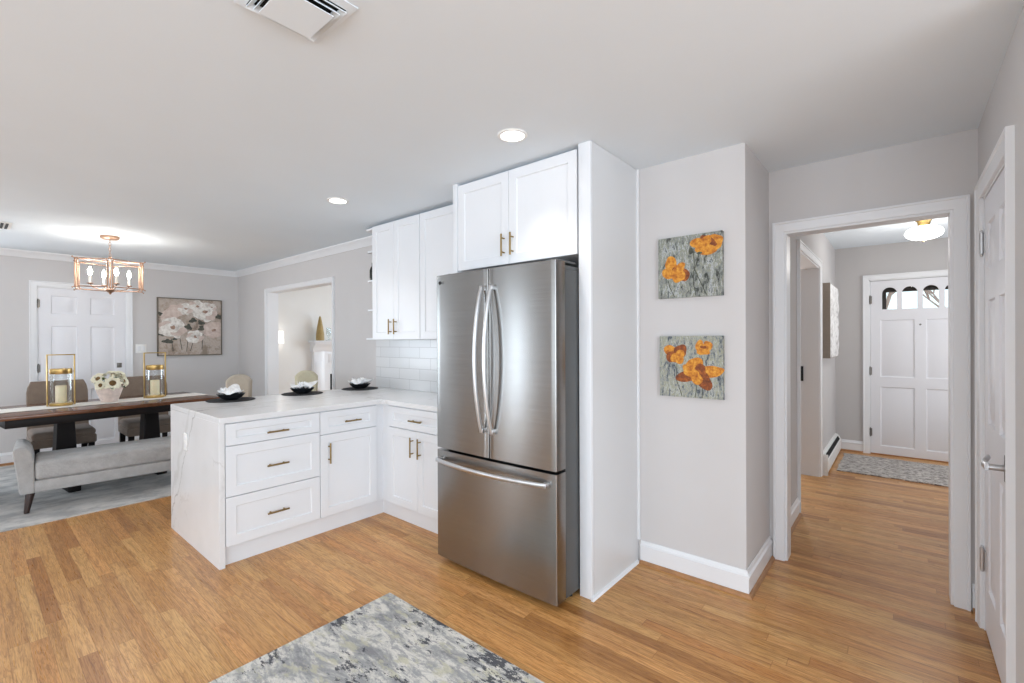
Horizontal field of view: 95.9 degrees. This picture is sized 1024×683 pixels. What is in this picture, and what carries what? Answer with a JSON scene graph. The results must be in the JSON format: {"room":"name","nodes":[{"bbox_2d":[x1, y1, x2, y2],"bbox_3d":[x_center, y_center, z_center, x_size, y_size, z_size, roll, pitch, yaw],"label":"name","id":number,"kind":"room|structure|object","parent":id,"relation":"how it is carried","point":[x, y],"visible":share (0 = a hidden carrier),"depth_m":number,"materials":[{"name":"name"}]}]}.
{"room":"kitchen","nodes":[
{"label":"kitchen","id":0,"kind":"room"},
{"bbox_2d":[0,255,331,452],"bbox_3d":[-4.725,0.165,6.454,0.120,2.427,10.440,0,0,40],"label":"wall","id":1,"kind":"structure","parent":0,"point":[203,374],"depth_m":6.33,"materials":[{"name":"paint"}]},
{"bbox_2d":[0,452,13,465],"bbox_3d":[-6.754,1.325,3.917,0.034,0.135,3.695,0,0,40],"label":"baseboard","id":2,"kind":"structure","parent":1,"relation":"attached to","point":[6,458],"depth_m":5.19,"materials":[{"name":"white wood"}]},
{"bbox_2d":[29,280,132,451],"bbox_3d":[-5.285,0.336,5.708,0.182,2.092,0.939,0,0,40],"label":"door","id":3,"kind":"structure","parent":1,"relation":"in","point":[96,327],"depth_m":5.70,"materials":[{"name":"white wood"}]},
{"bbox_2d":[0,248,236,276],"bbox_3d":[-6.043,-1.002,4.746,0.065,0.075,5.900,0,0,40],"label":"trim","id":4,"kind":"structure","parent":1,"relation":"attached to","point":[3,251],"depth_m":5.86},
{"bbox_2d":[136,344,146,352],"bbox_3d":[-4.917,0.095,6.125,0.010,0.116,0.115,0,0,40],"label":"light switch","id":5,"kind":"object","parent":1,"relation":"attached to","point":[140,348],"visible":1,"depth_m":6.13,"materials":[{"name":"white plastic"}]},
{"bbox_2d":[134,432,170,439],"bbox_3d":[-4.552,1.310,6.537,0.034,0.135,1.260,0,0,40],"label":"baseboard","id":6,"kind":"structure","parent":1,"relation":"attached to","point":[169,433],"depth_m":6.28,"materials":[{"name":"white wood"}]},
{"bbox_2d":[157,297,221,355],"bbox_3d":[-4.548,-0.203,6.542,0.037,0.800,0.775,0,0,40],"label":"painting","id":7,"kind":"object","parent":1,"relation":"attached to","point":[185,327],"visible":1,"depth_m":6.51,"materials":[{"name":"beige fabric"}]},
{"bbox_2d":[278,331,283,343],"bbox_3d":[-3.737,-0.068,7.411,0.162,0.200,0.124,0,0,40],"label":"wall sconce","id":8,"kind":"object","parent":1,"relation":"attached to","point":[281,335],"visible":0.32,"depth_m":7.36,"materials":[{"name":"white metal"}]},
{"bbox_2d":[238,143,752,569],"bbox_3d":[-1.411,0.154,4.805,7.076,2.427,0.140,0,0,40],"label":"wall","id":9,"kind":"structure","parent":0,"point":[696,478],"depth_m":2.69,"materials":[{"name":"paint"}]},
{"bbox_2d":[264,277,334,395],"bbox_3d":[-2.655,0.322,5.836,1.819,2.097,0.163,0,0,40],"label":"trim","id":10,"kind":"structure","parent":9,"relation":"attached to","point":[270,294],"depth_m":6.35,"materials":[{"name":"white wood"}]},
{"bbox_2d":[235,236,371,276],"bbox_3d":[-2.705,-1.018,5.752,3.880,0.075,0.065,0,0,40],"label":"trim","id":11,"kind":"structure","parent":9,"relation":"attached to","point":[366,241],"depth_m":5.47,"materials":[{"name":"white wood"}]},
{"bbox_2d":[366,228,373,339],"bbox_3d":[-1.220,-0.527,4.356,0.177,1.021,0.280,0,0,40],"label":"shelf","id":12,"kind":"object","parent":9,"relation":"attached to","point":[370,229],"visible":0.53,"depth_m":4.25,"materials":[{"name":"white wood"}]},
{"bbox_2d":[372,214,421,339],"bbox_3d":[-0.914,-0.526,4.057,0.672,1.018,0.351,0,0,40],"label":"upper cabinet","id":13,"kind":"object","parent":9,"relation":"attached to","point":[395,244],"visible":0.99,"depth_m":3.93,"materials":[{"name":"white wood"}]},
{"bbox_2d":[376,340,436,392],"bbox_3d":[-0.702,0.217,4.106,1.730,0.470,0.018,0,0,40],"label":"backsplash","id":14,"kind":"structure","parent":9,"relation":"attached to","point":[400,364],"depth_m":4.33,"materials":[{"name":"tile"}]},
{"bbox_2d":[420,205,452,338],"bbox_3d":[-0.393,-0.528,3.642,0.655,1.018,0.315,0,0,40],"label":"upper cabinet","id":15,"kind":"object","parent":9,"relation":"attached to","point":[436,226],"visible":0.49,"depth_m":3.64,"materials":[{"name":"white wood"}]},
{"bbox_2d":[458,149,578,271],"bbox_3d":[0.162,-0.761,2.997,0.938,0.572,0.591,0,0,40],"label":"upper cabinet","id":16,"kind":"object","parent":9,"relation":"attached to","point":[529,213],"visible":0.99,"depth_m":2.75,"materials":[{"name":"white wood"}]},
{"bbox_2d":[658,230,723,298],"bbox_3d":[1.021,-0.431,2.646,0.365,0.353,0.030,0,0,40],"label":"painting","id":17,"kind":"object","parent":9,"relation":"attached to","point":[688,265],"visible":1,"depth_m":2.63,"materials":[{"name":"paint"}]},
{"bbox_2d":[660,336,724,399],"bbox_3d":[1.028,0.144,2.644,0.364,0.352,0.029,0,0,40],"label":"painting","id":18,"kind":"object","parent":9,"relation":"attached to","point":[690,366],"visible":1,"depth_m":2.63,"materials":[{"name":"paint"}]},
{"bbox_2d":[639,540,751,599],"bbox_3d":[1.032,1.295,2.645,0.629,0.135,0.034,0,0,40],"label":"baseboard","id":19,"kind":"structure","parent":9,"relation":"attached to","point":[717,575],"depth_m":2.63,"materials":[{"name":"white wood"}]},
{"bbox_2d":[0,450,1000,682],"bbox_3d":[-0.450,1.398,2.888,11.250,0.060,10.470,0,0,40],"label":"floor","id":20,"kind":"structure","parent":0,"point":[861,594],"depth_m":2.40,"materials":[{"name":"brown wood"}]},
{"bbox_2d":[0,465,170,531],"bbox_3d":[-4.094,1.375,4.886,2.600,0.008,3.300,0,0,40],"label":"dining rug","id":21,"kind":"object","parent":20,"relation":"on","point":[57,504],"visible":0.19,"depth_m":4.06,"materials":[{"name":"grey carpet"}]},
{"bbox_2d":[26,379,96,454],"bbox_3d":[-4.666,0.894,4.782,0.560,0.956,0.480,0,0,40],"label":"dining chair","id":22,"kind":"object","parent":21,"relation":"on","point":[40,437],"visible":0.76,"depth_m":4.78,"materials":[{"name":"beige fabric"}]},
{"bbox_2d":[12,436,170,513],"bbox_3d":[-3.565,1.103,4.312,0.506,0.530,1.476,0,0,45],"label":"upholstered bench","id":23,"kind":"object","parent":21,"relation":"on","point":[63,468],"visible":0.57,"depth_m":3.96,"materials":[{"name":"fabric"}]},
{"bbox_2d":[35,436,170,479],"bbox_3d":[-3.566,1.040,4.312,0.506,0.149,1.232,0,0,45],"label":"seat cushion","id":24,"kind":"object","parent":23,"relation":"on","point":[62,464],"depth_m":4.03,"materials":[{"name":"fabric"}]},
{"bbox_2d":[0,392,218,492],"bbox_3d":[-4.067,0.992,4.671,0.950,0.758,1.670,0,0,34],"label":"dining table","id":25,"kind":"object","parent":21,"relation":"on","point":[63,419],"visible":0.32,"depth_m":4.36,"materials":[{"name":"brown wood"}]},
{"bbox_2d":[0,393,207,412],"bbox_3d":[-4.066,0.635,4.674,0.340,0.055,1.679,0,0,34],"label":"table runner","id":26,"kind":"object","parent":25,"relation":"on","point":[21,409],"visible":0.82,"depth_m":4.54,"materials":[{"name":"white fabric"}]},
{"bbox_2d":[46,354,75,406],"bbox_3d":[-4.306,0.365,4.411,0.168,0.488,0.168,0,0,-16],"label":"candle lantern","id":27,"kind":"object","parent":26,"relation":"on","point":[60,390],"visible":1,"depth_m":4.38,"materials":[{"name":"gold metal"}]},
{"bbox_2d":[55,385,66,402],"bbox_3d":[-4.305,0.498,4.411,0.082,0.170,0.082,0,0,40],"label":"pillar candle","id":28,"kind":"object","parent":27,"relation":"on","point":[60,390],"depth_m":4.38,"materials":[{"name":"wax"}]},
{"bbox_2d":[90,371,128,401],"bbox_3d":[-4.066,0.452,4.668,0.263,0.312,0.283,0,0,12],"label":"flower pot","id":29,"kind":"object","parent":26,"relation":"on","point":[110,389],"visible":1,"depth_m":4.61,"materials":[{"name":"ceramic"}]},
{"bbox_2d":[143,352,165,397],"bbox_3d":[-3.880,0.362,5.019,0.168,0.488,0.168,0,0,-16],"label":"candle lantern","id":30,"kind":"object","parent":26,"relation":"on","point":[154,384],"visible":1,"depth_m":4.98,"materials":[{"name":"gold metal"}]},
{"bbox_2d":[150,380,159,394],"bbox_3d":[-3.879,0.495,5.020,0.082,0.170,0.082,0,0,40],"label":"pillar candle","id":31,"kind":"object","parent":30,"relation":"on","point":[154,384],"depth_m":4.99,"materials":[{"name":"wax"}]},
{"bbox_2d":[118,375,170,441],"bbox_3d":[-4.227,0.891,5.366,0.560,0.956,0.480,0,0,40],"label":"dining chair","id":32,"kind":"object","parent":21,"relation":"on","point":[129,426],"visible":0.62,"depth_m":5.36,"materials":[{"name":"beige fabric"}]},
{"bbox_2d":[226,374,251,396],"bbox_3d":[-2.526,0.842,4.188,0.390,1.066,0.415,0,0,-15],"label":"bar stool","id":33,"kind":"object","parent":20,"relation":"on","point":[244,381],"visible":0.1,"depth_m":4.34,"materials":[{"name":"beige fabric"}]},
{"bbox_2d":[225,412,319,564],"bbox_3d":[-1.768,0.934,3.216,0.656,0.878,0.598,0,0,40],"label":"base cabinet","id":34,"kind":"object","parent":20,"relation":"on","point":[272,465],"visible":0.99,"depth_m":3.00,"materials":[{"name":"white wood"}]},
{"bbox_2d":[171,386,436,569],"bbox_3d":[-1.278,0.913,3.482,1.810,0.914,1.705,0,0,40],"label":"countertop","id":35,"kind":"structure","parent":20,"relation":"on","point":[197,473],"depth_m":3.13,"materials":[{"name":"stone"}]},
{"bbox_2d":[183,433,187,450],"bbox_3d":[-2.240,0.688,3.169,0.070,0.115,0.009,0,0,40],"label":"outlet cover","id":36,"kind":"object","parent":35,"relation":"attached to","point":[185,436],"visible":1,"depth_m":3.15,"materials":[{"name":"white plastic"}]},
{"bbox_2d":[206,397,255,402],"bbox_3d":[-2.204,0.457,3.625,0.336,0.005,0.336,0,0,40],"label":"placemat","id":37,"kind":"object","parent":35,"relation":"on","point":[218,400],"visible":0.78,"depth_m":3.56,"materials":[{"name":"black fabric"}]},
{"bbox_2d":[216,392,244,399],"bbox_3d":[-2.204,0.431,3.625,0.198,0.047,0.198,0,0,40],"label":"bowl","id":38,"kind":"object","parent":37,"relation":"on","point":[234,396],"visible":0.94,"depth_m":3.57,"materials":[{"name":"black ceramic"}]},
{"bbox_2d":[217,384,242,394],"bbox_3d":[-2.208,0.380,3.654,0.168,0.073,0.254,0,0,-19],"label":"napkin","id":39,"kind":"object","parent":38,"relation":"in","point":[234,388],"visible":1,"depth_m":3.58,"materials":[{"name":"white fabric"}]},
{"bbox_2d":[281,391,322,395],"bbox_3d":[-1.836,0.455,4.047,0.336,0.005,0.336,0,0,40],"label":"placemat","id":40,"kind":"object","parent":35,"relation":"on","point":[310,392],"visible":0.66,"depth_m":4.01,"materials":[{"name":"black fabric"}]},
{"bbox_2d":[290,387,313,393],"bbox_3d":[-1.836,0.428,4.047,0.198,0.047,0.198,0,0,40],"label":"bowl","id":41,"kind":"object","parent":40,"relation":"on","point":[303,390],"visible":0.94,"depth_m":3.99,"materials":[{"name":"black ceramic"}]},
{"bbox_2d":[290,380,317,388],"bbox_3d":[-1.834,0.383,4.068,0.182,0.072,0.238,0,0,21],"label":"napkin","id":42,"kind":"object","parent":41,"relation":"in","point":[305,384],"visible":1,"depth_m":4.04,"materials":[{"name":"white fabric"}]},
{"bbox_2d":[341,387,377,390],"bbox_3d":[-1.462,0.452,4.445,0.336,0.005,0.336,0,0,40],"label":"placemat","id":43,"kind":"object","parent":35,"relation":"on","point":[348,388],"visible":0.74,"depth_m":4.42,"materials":[{"name":"black fabric"}]},
{"bbox_2d":[349,382,369,388],"bbox_3d":[-1.462,0.426,4.445,0.198,0.047,0.198,0,0,40],"label":"bowl","id":44,"kind":"object","parent":43,"relation":"on","point":[364,385],"visible":0.91,"depth_m":4.38,"materials":[{"name":"black ceramic"}]},
{"bbox_2d":[348,377,372,383],"bbox_3d":[-1.455,0.381,4.434,0.196,0.072,0.208,0,0,35],"label":"napkin","id":45,"kind":"object","parent":44,"relation":"in","point":[362,380],"visible":0.99,"depth_m":4.40,"materials":[{"name":"white fabric"}]},
{"bbox_2d":[295,370,317,390],"bbox_3d":[-2.079,0.839,4.723,0.390,1.066,0.415,0,0,-30],"label":"bar stool","id":46,"kind":"object","parent":20,"relation":"on","point":[306,375],"visible":0.13,"depth_m":4.87,"materials":[{"name":"beige fabric"}]},
{"bbox_2d":[308,341,331,390],"bbox_3d":[-2.896,0.674,8.368,0.214,1.385,1.520,0,0,40],"label":"fireplace","id":47,"kind":"object","parent":20,"relation":"on","point":[321,353],"visible":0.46,"depth_m":7.95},
{"bbox_2d":[316,316,323,340],"bbox_3d":[-3.280,-0.224,7.895,0.136,0.415,0.136,0,0,40],"label":"vase","id":48,"kind":"object","parent":47,"relation":"on","point":[320,331],"visible":1,"depth_m":7.85,"materials":[{"name":"gold metal"}]},
{"bbox_2d":[318,405,376,533],"bbox_3d":[-1.426,0.932,3.623,0.656,0.878,0.463,0,0,40],"label":"base cabinet","id":49,"kind":"object","parent":20,"relation":"on","point":[348,436],"visible":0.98,"depth_m":3.43,"materials":[{"name":"white wood"}]},
{"bbox_2d":[209,593,543,682],"bbox_3d":[-0.750,1.368,1.193,1.550,0.010,2.120,0,0,40],"label":"kitchen rug","id":50,"kind":"object","parent":20,"relation":"on","point":[387,639],"visible":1,"depth_m":2.00,"materials":[{"name":"grey fabric"}]},
{"bbox_2d":[374,404,391,514],"bbox_3d":[-1.066,0.929,4.019,0.697,0.878,0.607,0,0,40],"label":"base cabinet","id":51,"kind":"object","parent":20,"relation":"on","point":[382,504],"visible":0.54,"depth_m":3.65,"materials":[{"name":"white wood"}]},
{"bbox_2d":[388,405,441,533],"bbox_3d":[-0.514,0.928,3.559,0.740,0.878,0.601,0,0,40],"label":"base cabinet","id":52,"kind":"object","parent":20,"relation":"on","point":[413,438],"visible":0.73,"depth_m":3.39,"materials":[{"name":"white wood"}]},
{"bbox_2d":[453,184,460,273],"bbox_3d":[-0.202,0.154,3.324,0.039,2.425,0.555,0,0,40],"label":"panel","id":53,"kind":"object","parent":20,"relation":"on","point":[455,186],"visible":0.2,"depth_m":3.11,"materials":[{"name":"white wood"}]},
{"bbox_2d":[435,259,579,605],"bbox_3d":[0.079,0.469,2.844,0.903,1.793,0.828,0,0,40],"label":"refrigerator","id":54,"kind":"object","parent":20,"relation":"on","point":[508,459],"visible":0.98,"depth_m":2.49,"materials":[{"name":"metal"}]},
{"bbox_2d":[578,140,639,601],"bbox_3d":[0.574,0.152,2.665,0.089,2.425,0.578,0,0,40],"label":"end panel","id":55,"kind":"object","parent":20,"relation":"on","point":[609,262],"visible":1,"depth_m":2.58,"materials":[{"name":"white wood"}]},
{"bbox_2d":[836,453,948,486],"bbox_3d":[4.160,1.339,4.768,1.267,0.011,0.944,0,0,40],"label":"entrance mat","id":56,"kind":"object","parent":20,"relation":"on","point":[932,474],"visible":0.65,"depth_m":4.82,"materials":[{"name":"grey fabric"}]},
{"bbox_2d":[0,0,1023,270],"bbox_3d":[-1.667,-1.111,1.447,11.250,0.120,6.720,0,0,40],"label":"ceiling","id":57,"kind":"structure","parent":0,"point":[208,134],"depth_m":2.01,"materials":[{"name":"paint"}]},
{"bbox_2d":[0,221,12,229],"bbox_3d":[-4.584,-1.038,4.108,0.340,0.010,0.180,0,0,40],"label":"ceiling vent","id":58,"kind":"object","parent":57,"relation":"in","point":[3,225],"visible":1,"depth_m":4.12,"materials":[{"name":"white plastic"}]},
{"bbox_2d":[71,235,145,293],"bbox_3d":[-4.008,-0.757,4.606,0.618,0.580,0.584,0,0,40],"label":"chandelier","id":59,"kind":"object","parent":57,"relation":"hanging from","point":[109,290],"visible":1,"depth_m":4.57,"materials":[{"name":"gold metal"}]},
{"bbox_2d":[233,0,357,43],"bbox_3d":[-0.673,-1.038,1.444,0.266,0.034,0.266,0,0,40],"label":"ceiling vent","id":60,"kind":"object","parent":57,"relation":"in","point":[313,20],"visible":1,"depth_m":1.45,"materials":[{"name":"metal"}]},
{"bbox_2d":[327,197,348,203],"bbox_3d":[-1.303,-1.052,3.460,0.156,0.008,0.156,0,0,40],"label":"recessed light","id":61,"kind":"object","parent":57,"relation":"in","point":[336,200],"visible":1,"depth_m":3.45,"materials":[{"name":"white plastic"}]},
{"bbox_2d":[497,128,527,141],"bbox_3d":[0.003,-1.055,2.372,0.156,0.008,0.156,0,0,40],"label":"recessed light","id":62,"kind":"object","parent":57,"relation":"in","point":[510,134],"visible":1,"depth_m":2.37,"materials":[{"name":"white plastic"}]},
{"bbox_2d":[752,152,835,559],"bbox_3d":[2.630,0.107,4.217,0.160,2.490,4.160,0,0,40],"label":"wall","id":63,"kind":"structure","parent":0,"point":[760,175],"depth_m":2.83,"materials":[{"name":"paint"}]},
{"bbox_2d":[747,536,774,598],"bbox_3d":[1.440,1.293,2.669,0.034,0.135,0.596,0,0,40],"label":"baseboard","id":64,"kind":"structure","parent":63,"relation":"attached to","point":[758,569],"depth_m":2.65,"materials":[{"name":"white wood"}]},
{"bbox_2d":[791,497,801,534],"bbox_3d":[1.997,1.289,3.309,0.034,0.135,0.785,0,0,40],"label":"baseboard","id":65,"kind":"structure","parent":63,"relation":"attached to","point":[796,515],"depth_m":3.46,"materials":[{"name":"white wood"}]},
{"bbox_2d":[797,239,822,512],"bbox_3d":[2.616,0.276,4.184,0.185,2.152,1.354,0,0,40],"label":"trim","id":66,"kind":"structure","parent":63,"relation":"attached to","point":[809,266],"depth_m":4.62,"materials":[{"name":"wood"}]},
{"bbox_2d":[823,283,838,357],"bbox_3d":[3.509,-0.218,5.071,0.086,0.780,0.780,0,0,40],"label":"canvas","id":67,"kind":"object","parent":63,"relation":"attached to","point":[830,292],"visible":1,"depth_m":4.79},
{"bbox_2d":[823,433,840,475],"bbox_3d":[3.582,1.240,5.172,0.064,0.212,1.372,0,0,40],"label":"baseboard heater","id":68,"kind":"object","parent":63,"relation":"attached to","point":[830,452],"visible":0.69,"depth_m":4.97,"materials":[{"name":"white metal"}]},
{"bbox_2d":[769,128,977,609],"bbox_3d":[2.022,0.113,2.665,1.174,2.490,0.120,0,0,40],"label":"wall","id":69,"kind":"structure","parent":0,"point":[945,166],"depth_m":2.55,"materials":[{"name":"paint"}]},
{"bbox_2d":[772,194,970,610],"bbox_3d":[2.020,0.310,2.667,0.880,2.097,0.167,0,0,40],"label":"trim","id":70,"kind":"structure","parent":69,"relation":"attached to","point":[956,208],"depth_m":2.42,"materials":[{"name":"white wood"}]},
{"bbox_2d":[823,217,947,248],"bbox_3d":[3.638,-1.191,3.827,2.250,0.100,3.750,0,0,40],"label":"ceiling","id":71,"kind":"structure","parent":0,"point":[892,233],"depth_m":4.98,"materials":[{"name":"paint"}]},
{"bbox_2d":[904,219,944,241],"bbox_3d":[3.825,-1.034,4.290,0.283,0.216,0.283,0,0,40],"label":"flush ceiling light","id":72,"kind":"object","parent":71,"relation":"attached to","point":[924,231],"visible":0.88,"depth_m":4.22,"materials":[{"name":"white glass"}]},
{"bbox_2d":[835,237,947,440],"bbox_3d":[4.788,0.096,5.199,2.200,2.490,0.120,0,0,40],"label":"wall","id":73,"kind":"structure","parent":0,"point":[851,264],"depth_m":5.62,"materials":[{"name":"paint"}]},
{"bbox_2d":[841,439,862,452],"bbox_3d":[4.129,1.275,5.659,0.275,0.135,0.034,0,0,40],"label":"baseboard","id":74,"kind":"structure","parent":73,"relation":"attached to","point":[846,445],"depth_m":5.64,"materials":[{"name":"white wood"}]},
{"bbox_2d":[863,269,948,462],"bbox_3d":[4.651,0.274,5.261,1.040,2.135,0.203,0,0,40],"label":"door","id":75,"kind":"structure","parent":73,"relation":"in","point":[905,351],"depth_m":5.34,"materials":[{"name":"white wood"}]},
{"bbox_2d":[882,285,947,308],"bbox_3d":[4.727,0.291,5.352,0.920,2.100,0.025,0,0,40],"label":"window","id":76,"kind":"structure","parent":73,"relation":"in","point":[930,287],"depth_m":5.44,"materials":[{"name":"clear glass"}]},
{"bbox_2d":[972,583,974,612],"bbox_3d":[2.325,1.290,2.316,0.024,0.135,0.034,0,0,40],"label":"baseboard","id":77,"kind":"structure","parent":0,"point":[973,585],"depth_m":2.32,"materials":[{"name":"white wood"}]},
{"bbox_2d":[978,5,1023,682],"bbox_3d":[1.975,0.147,1.790,0.120,2.427,1.280,0,0,40],"label":"wall","id":78,"kind":"structure","parent":0,"point":[1005,104],"depth_m":1.54,"materials":[{"name":"paint"}]},
{"bbox_2d":[974,125,1015,682],"bbox_3d":[2.014,0.309,1.885,0.184,2.101,0.857,0,0,40],"label":"door","id":79,"kind":"structure","parent":78,"relation":"in","point":[994,191],"depth_m":1.88,"materials":[{"name":"white wood"}]},
{"label":"outside","id":80,"kind":"structure","parent":0,"visible":0},
{"bbox_3d":[12.726,1.619,13.584,26.000,0.060,22.840,0,0,40],"label":"ground","id":81,"kind":"structure","parent":80,"visible":0},
{"bbox_2d":[886,292,894,308],"bbox_3d":[6.357,-0.694,8.697,2.842,4.650,2.806,0,0,-5],"label":"bare tree","id":82,"kind":"object","parent":81,"relation":"on","point":[890,294],"visible":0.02,"depth_m":8.20,"materials":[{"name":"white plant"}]},
{"bbox_2d":[923,290,938,306],"bbox_3d":[8.466,-0.377,8.601,1.268,3.994,3.517,0,0,-37],"label":"bare tree","id":83,"kind":"object","parent":81,"relation":"on","point":[927,292],"visible":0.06,"depth_m":9.02,"materials":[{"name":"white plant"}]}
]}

